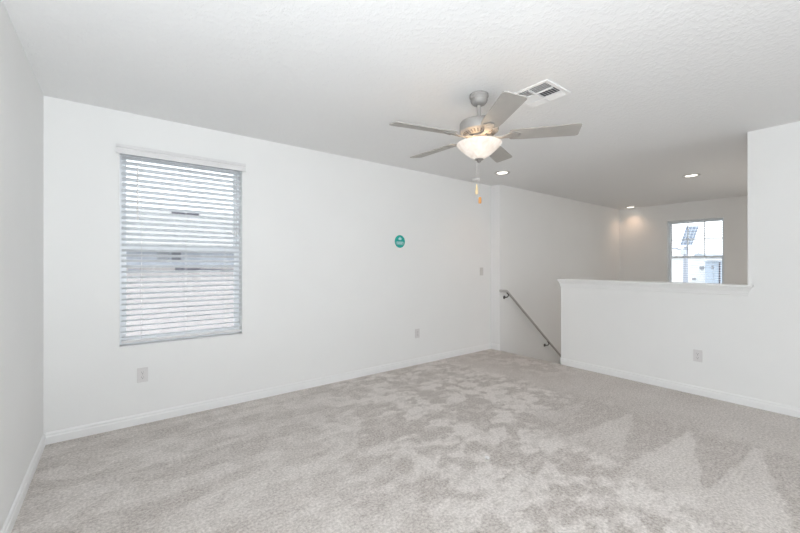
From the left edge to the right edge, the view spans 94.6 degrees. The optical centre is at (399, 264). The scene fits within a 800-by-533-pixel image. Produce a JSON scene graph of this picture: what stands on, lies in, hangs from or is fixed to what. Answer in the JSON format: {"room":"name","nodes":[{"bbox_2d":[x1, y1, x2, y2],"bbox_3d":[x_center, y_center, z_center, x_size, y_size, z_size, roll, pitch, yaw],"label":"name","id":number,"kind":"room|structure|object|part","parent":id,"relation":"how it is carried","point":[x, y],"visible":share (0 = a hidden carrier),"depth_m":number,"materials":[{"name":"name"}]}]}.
{"room":"upstairs loft room","nodes":[
{"label":"upstairs loft room","id":0,"kind":"room"},
{"bbox_2d":[0,0,43,531],"bbox_3d":[-0.250,0.164,-0.463,0.150,2.690,7.870,0,0,-38],"label":"wall","id":1,"kind":"structure","parent":0,"point":[21,95],"depth_m":1.92,"materials":[{"name":"paint"}]},
{"bbox_2d":[0,433,45,532],"bbox_3d":[-0.183,1.217,-0.418,0.014,0.083,7.560,0,0,-38],"label":"baseboard","id":2,"kind":"structure","parent":1,"relation":"attached to","point":[11,518],"depth_m":1.98,"materials":[{"name":"white paint"}]},
{"bbox_2d":[44,96,490,436],"bbox_3d":[-0.610,0.164,4.121,4.863,2.690,0.160,0,0,-38],"label":"wall","id":3,"kind":"structure","parent":0,"point":[327,289],"depth_m":3.53,"materials":[{"name":"paint"}]},
{"bbox_2d":[137,367,147,382],"bbox_3d":[-2.037,0.872,2.919,0.072,0.115,0.008,0,0,-38],"label":"wall outlet","id":4,"kind":"object","parent":3,"relation":"attached to","point":[142,373],"visible":1,"depth_m":2.92,"materials":[{"name":"white plastic"}]},
{"bbox_2d":[120,154,241,347],"bbox_3d":[-1.848,-0.130,3.170,0.892,1.542,0.156,0,0,-38],"label":"window","id":5,"kind":"structure","parent":3,"relation":"in","point":[124,345],"depth_m":3.07,"materials":[{"name":"white plastic"}]},
{"bbox_3d":[-1.884,-0.494,3.216,0.850,0.771,0.022,0,0,-38],"label":"sash","id":6,"kind":"part","parent":5,"relation":"part of","materials":[{"name":"white plastic"}]},
{"bbox_3d":[-1.869,0.235,3.197,0.850,0.768,0.023,0,0,-38],"label":"sash","id":7,"kind":"part","parent":5,"relation":"part of","materials":[{"name":"white plastic"}]},
{"bbox_2d":[116,143,245,343],"bbox_3d":[-1.802,-0.153,3.108,0.932,1.528,0.111,0,0,-38],"label":"window blind","id":8,"kind":"object","parent":5,"relation":"attached to","point":[150,154],"visible":1,"depth_m":3.09,"materials":[{"name":"white plastic"}]},
{"bbox_3d":[-1.818,-0.879,3.130,0.882,0.040,0.052,0,0,-38],"label":"head rail","id":9,"kind":"part","parent":8,"relation":"part of","materials":[{"name":"white plastic"}]},
{"bbox_3d":[-1.818,0.602,3.130,0.872,0.018,0.052,0,0,-38],"label":"rail","id":10,"kind":"part","parent":8,"relation":"part of","materials":[{"name":"white plastic"}]},
{"bbox_3d":[-1.510,-0.554,3.323,0.002,0.495,0.004,0,0,-38],"label":"lift cord","id":11,"kind":"part","parent":8,"relation":"part of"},
{"bbox_3d":[-1.830,0.636,3.146,0.892,0.010,0.096,0,0,-38],"label":"sill","id":12,"kind":"part","parent":5,"relation":"part of","materials":[{"name":"white paint"}]},
{"bbox_2d":[46,343,490,444],"bbox_3d":[-0.553,1.217,4.057,4.851,0.083,0.014,0,0,-38],"label":"baseboard","id":13,"kind":"structure","parent":3,"relation":"attached to","point":[52,437],"depth_m":3.31,"materials":[{"name":"white paint"}]},
{"bbox_2d":[395,235,404,247],"bbox_3d":[-0.001,-0.282,4.484,0.154,0.154,0.005,0,0,-38],"label":"wall sign","id":14,"kind":"object","parent":3,"relation":"attached to","point":[399,240],"visible":1,"depth_m":4.48,"materials":[{"name":"teal plastic"}]},
{"bbox_2d":[415,329,419,337],"bbox_3d":[0.221,0.866,4.652,0.072,0.115,0.008,0,0,-38],"label":"wall outlet","id":15,"kind":"object","parent":3,"relation":"attached to","point":[417,331],"visible":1,"depth_m":4.65,"materials":[{"name":"white plastic"}]},
{"bbox_2d":[2,0,799,209],"bbox_3d":[3.358,-1.256,2.276,9.310,0.150,7.920,0,0,-38],"label":"ceiling","id":16,"kind":"structure","parent":0,"point":[662,91],"depth_m":2.27,"materials":[{"name":"white paint"}]},
{"bbox_2d":[471,178,479,181],"bbox_3d":[1.046,-1.163,5.090,0.116,0.037,0.116,0,0,-38],"label":"smoke detector","id":17,"kind":"object","parent":16,"relation":"attached to","point":[473,179],"visible":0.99,"depth_m":5.05,"materials":[{"name":"plastic"}]},
{"bbox_2d":[389,90,581,203],"bbox_3d":[0.518,-0.802,2.581,1.260,0.758,1.221,0,0,-38],"label":"ceiling fan","id":18,"kind":"object","parent":16,"relation":"hanging from","point":[479,131],"visible":1,"depth_m":2.45,"materials":[{"name":"grey wood"}]},
{"bbox_3d":[0.156,-0.884,2.392,0.441,0.035,0.136,0,0,-23],"label":"blade","id":19,"kind":"part","parent":18,"relation":"part of","materials":[{"name":"grey wood"}]},
{"bbox_3d":[0.270,-0.884,2.879,0.136,0.035,0.441,0,0,-41],"label":"blade","id":20,"kind":"part","parent":18,"relation":"part of","materials":[{"name":"grey wood"}]},
{"bbox_3d":[0.548,-0.784,2.557,0.308,0.110,0.308,0,0,-38],"label":"lamp shade","id":21,"kind":"part","parent":18,"relation":"part of","materials":[{"name":"white glass"}]},
{"bbox_3d":[0.768,-0.884,2.921,0.136,0.035,0.441,0,0,31],"label":"blade","id":22,"kind":"part","parent":18,"relation":"part of","materials":[{"name":"grey wood"}]},
{"bbox_3d":[0.584,-0.884,2.133,0.136,0.035,0.441,0,0,-5],"label":"blade","id":23,"kind":"part","parent":18,"relation":"part of","materials":[{"name":"grey wood"}]},
{"bbox_3d":[0.962,-0.884,2.460,0.441,0.035,0.136,0,0,13],"label":"blade","id":24,"kind":"part","parent":18,"relation":"part of","materials":[{"name":"grey wood"}]},
{"bbox_2d":[494,171,509,174],"bbox_3d":[1.313,-1.177,4.734,0.200,0.008,0.200,0,0,-38],"label":"recessed light","id":25,"kind":"object","parent":16,"relation":"in","point":[497,172],"visible":1,"depth_m":4.71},
{"bbox_2d":[516,79,570,107],"bbox_3d":[0.963,-1.173,2.555,0.304,0.016,0.304,0,0,-38],"label":"ceiling vent","id":26,"kind":"object","parent":16,"relation":"in","point":[545,91],"visible":0.83,"depth_m":2.52,"materials":[{"name":"white metal"}]},
{"bbox_2d":[682,174,700,177],"bbox_3d":[3.853,-1.177,4.883,0.200,0.008,0.200,0,0,-38],"label":"recessed light","id":27,"kind":"object","parent":16,"relation":"in","point":[688,175],"visible":1,"depth_m":4.87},
{"bbox_2d":[11,349,799,532],"bbox_3d":[1.750,1.383,1.067,4.886,0.251,7.560,0,0,-38],"label":"floor","id":28,"kind":"structure","parent":0,"point":[569,449],"depth_m":2.34,"materials":[{"name":"grey carpet"}]},
{"bbox_2d":[491,184,618,363],"bbox_3d":[3.050,1.413,6.834,4.246,5.190,0.316,0,0,-38],"label":"wall","id":29,"kind":"structure","parent":0,"point":[538,240],"depth_m":6.05,"materials":[{"name":"paint"}]},
{"bbox_2d":[491,343,499,350],"bbox_3d":[1.418,1.217,5.464,0.014,0.083,0.156,0,0,-38],"label":"baseboard","id":30,"kind":"structure","parent":29,"relation":"attached to","point":[493,346],"depth_m":5.46,"materials":[{"name":"white paint"}]},
{"bbox_2d":[499,290,560,356],"bbox_3d":[2.815,1.670,6.396,3.362,2.608,0.091,0,0,-38],"label":"handrail","id":31,"kind":"object","parent":29,"relation":"attached to","point":[506,291],"visible":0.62,"depth_m":5.75,"materials":[{"name":"metal"}]},
{"bbox_2d":[561,121,799,407],"bbox_3d":[4.096,0.164,2.081,0.115,2.690,6.610,0,0,-38],"label":"wall","id":32,"kind":"structure","parent":0,"point":[749,345],"depth_m":3.33,"materials":[{"name":"paint"}]},
{"bbox_2d":[557,279,753,295],"bbox_3d":[2.615,0.230,4.009,0.183,0.098,1.816,0,0,-38],"label":"trim","id":33,"kind":"structure","parent":32,"relation":"attached to","point":[680,287],"depth_m":3.78,"materials":[{"name":"white paint"}]},
{"bbox_2d":[560,357,799,417],"bbox_3d":[3.997,1.217,2.107,0.014,0.083,6.472,0,0,-38],"label":"baseboard","id":34,"kind":"structure","parent":32,"relation":"attached to","point":[784,409],"depth_m":3.59,"materials":[{"name":"white paint"}]},
{"bbox_2d":[693,349,701,361],"bbox_3d":[2.877,0.879,3.566,0.008,0.115,0.072,0,0,-38],"label":"wall outlet","id":35,"kind":"object","parent":32,"relation":"attached to","point":[697,354],"visible":1,"depth_m":3.56,"materials":[{"name":"white plastic"}]},
{"bbox_2d":[619,196,747,283],"bbox_3d":[5.742,1.413,6.683,0.160,5.190,3.204,0,0,-38],"label":"wall","id":36,"kind":"structure","parent":0,"point":[643,231],"depth_m":7.24,"materials":[{"name":"paint"}]},
{"bbox_2d":[669,219,723,283],"bbox_3d":[5.550,-0.101,6.933,0.156,1.484,0.849,0,0,-38],"label":"window","id":37,"kind":"structure","parent":36,"relation":"in","point":[670,224],"depth_m":6.99,"materials":[{"name":"white plastic"}]},
{"bbox_3d":[5.588,-0.102,6.962,0.060,1.484,0.849,0,0,-38],"label":"frame","id":38,"kind":"part","parent":37,"relation":"part of","materials":[{"name":"white plastic"}]},
{"bbox_2d":[668,218,723,281],"bbox_3d":[5.522,-0.115,6.912,0.058,1.451,0.839,0,0,-38],"label":"window blind","id":39,"kind":"object","parent":37,"relation":"attached to","point":[716,219],"visible":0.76,"depth_m":6.94,"materials":[{"name":"white plastic"}]},
{"bbox_3d":[5.354,-0.100,7.130,0.058,1.401,0.002,0,0,-38],"label":"ladder cord","id":40,"kind":"part","parent":39,"relation":"part of","materials":[{"name":"white"}]},
{"bbox_3d":[5.522,-0.829,6.912,0.052,0.024,0.839,0,0,-38],"label":"head rail","id":41,"kind":"part","parent":39,"relation":"part of","materials":[{"name":"white plastic"}]},
{"bbox_3d":[5.577,0.226,6.954,0.023,0.788,0.807,0,0,-38],"label":"sash","id":42,"kind":"part","parent":37,"relation":"part of","materials":[{"name":"glass"}]},
{"bbox_3d":[5.597,-0.475,6.969,0.022,0.694,0.807,0,0,-38],"label":"sash","id":43,"kind":"part","parent":37,"relation":"part of","materials":[{"name":"glass"}]},
{"label":"outside","id":44,"kind":"structure","parent":0,"visible":0},
{"bbox_3d":[5.517,4.459,42.066,180.000,0.100,120.000,0,0,-38],"label":"ground","id":45,"kind":"structure","parent":44,"visible":0},
{"bbox_2d":[126,208,233,335],"bbox_3d":[-6.517,1.373,10.126,8.800,6.070,9.200,0,0,-38],"label":"house","id":46,"kind":"structure","parent":45,"relation":"on","point":[133,215],"depth_m":8.20,"materials":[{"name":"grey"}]},
{"bbox_2d":[157,252,168,259],"bbox_3d":[-5.459,-0.186,8.511,0.230,0.230,0.050,0,0,-38],"label":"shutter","id":47,"kind":"object","parent":46,"relation":"hanging from","point":[158,253],"depth_m":8.49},
{"bbox_3d":[-5.245,-0.186,8.650,0.180,0.210,0.030,0,0,-38],"label":"pane","id":48,"kind":"part","parent":46,"relation":"part of","materials":[{"name":"clear glass"}]},
{"bbox_2d":[171,212,198,215],"bbox_3d":[-6.326,-1.449,10.871,0.690,0.175,0.250,0,0,-38],"label":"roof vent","id":49,"kind":"object","parent":46,"relation":"attached to","point":[171,212],"depth_m":10.75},
{"bbox_2d":[672,226,698,281],"bbox_3d":[15.022,1.197,19.590,1.242,6.422,0.676,0,0,18],"label":"street light","id":50,"kind":"object","parent":45,"relation":"on","point":[683,251],"visible":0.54,"depth_m":19.53,"materials":[{"name":"white metal"}]},
{"bbox_3d":[15.290,-1.532,19.493,0.580,1.090,0.040,0,29,7],"label":"solar panel","id":51,"kind":"part","parent":50,"relation":"part of","materials":[{"name":"blue"}]},
{"bbox_2d":[672,253,721,282],"bbox_3d":[31.526,1.613,41.037,8.600,5.590,5.920,0,0,-38],"label":"house","id":52,"kind":"structure","parent":45,"relation":"on","point":[691,261],"depth_m":37.17,"materials":[{"name":"white plastic"}]},
{"bbox_2d":[704,260,721,282],"bbox_3d":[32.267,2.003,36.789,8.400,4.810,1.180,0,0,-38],"label":"house","id":53,"kind":"structure","parent":45,"relation":"on","point":[718,276],"depth_m":34.37,"materials":[{"name":"blue stone"}]}
]}

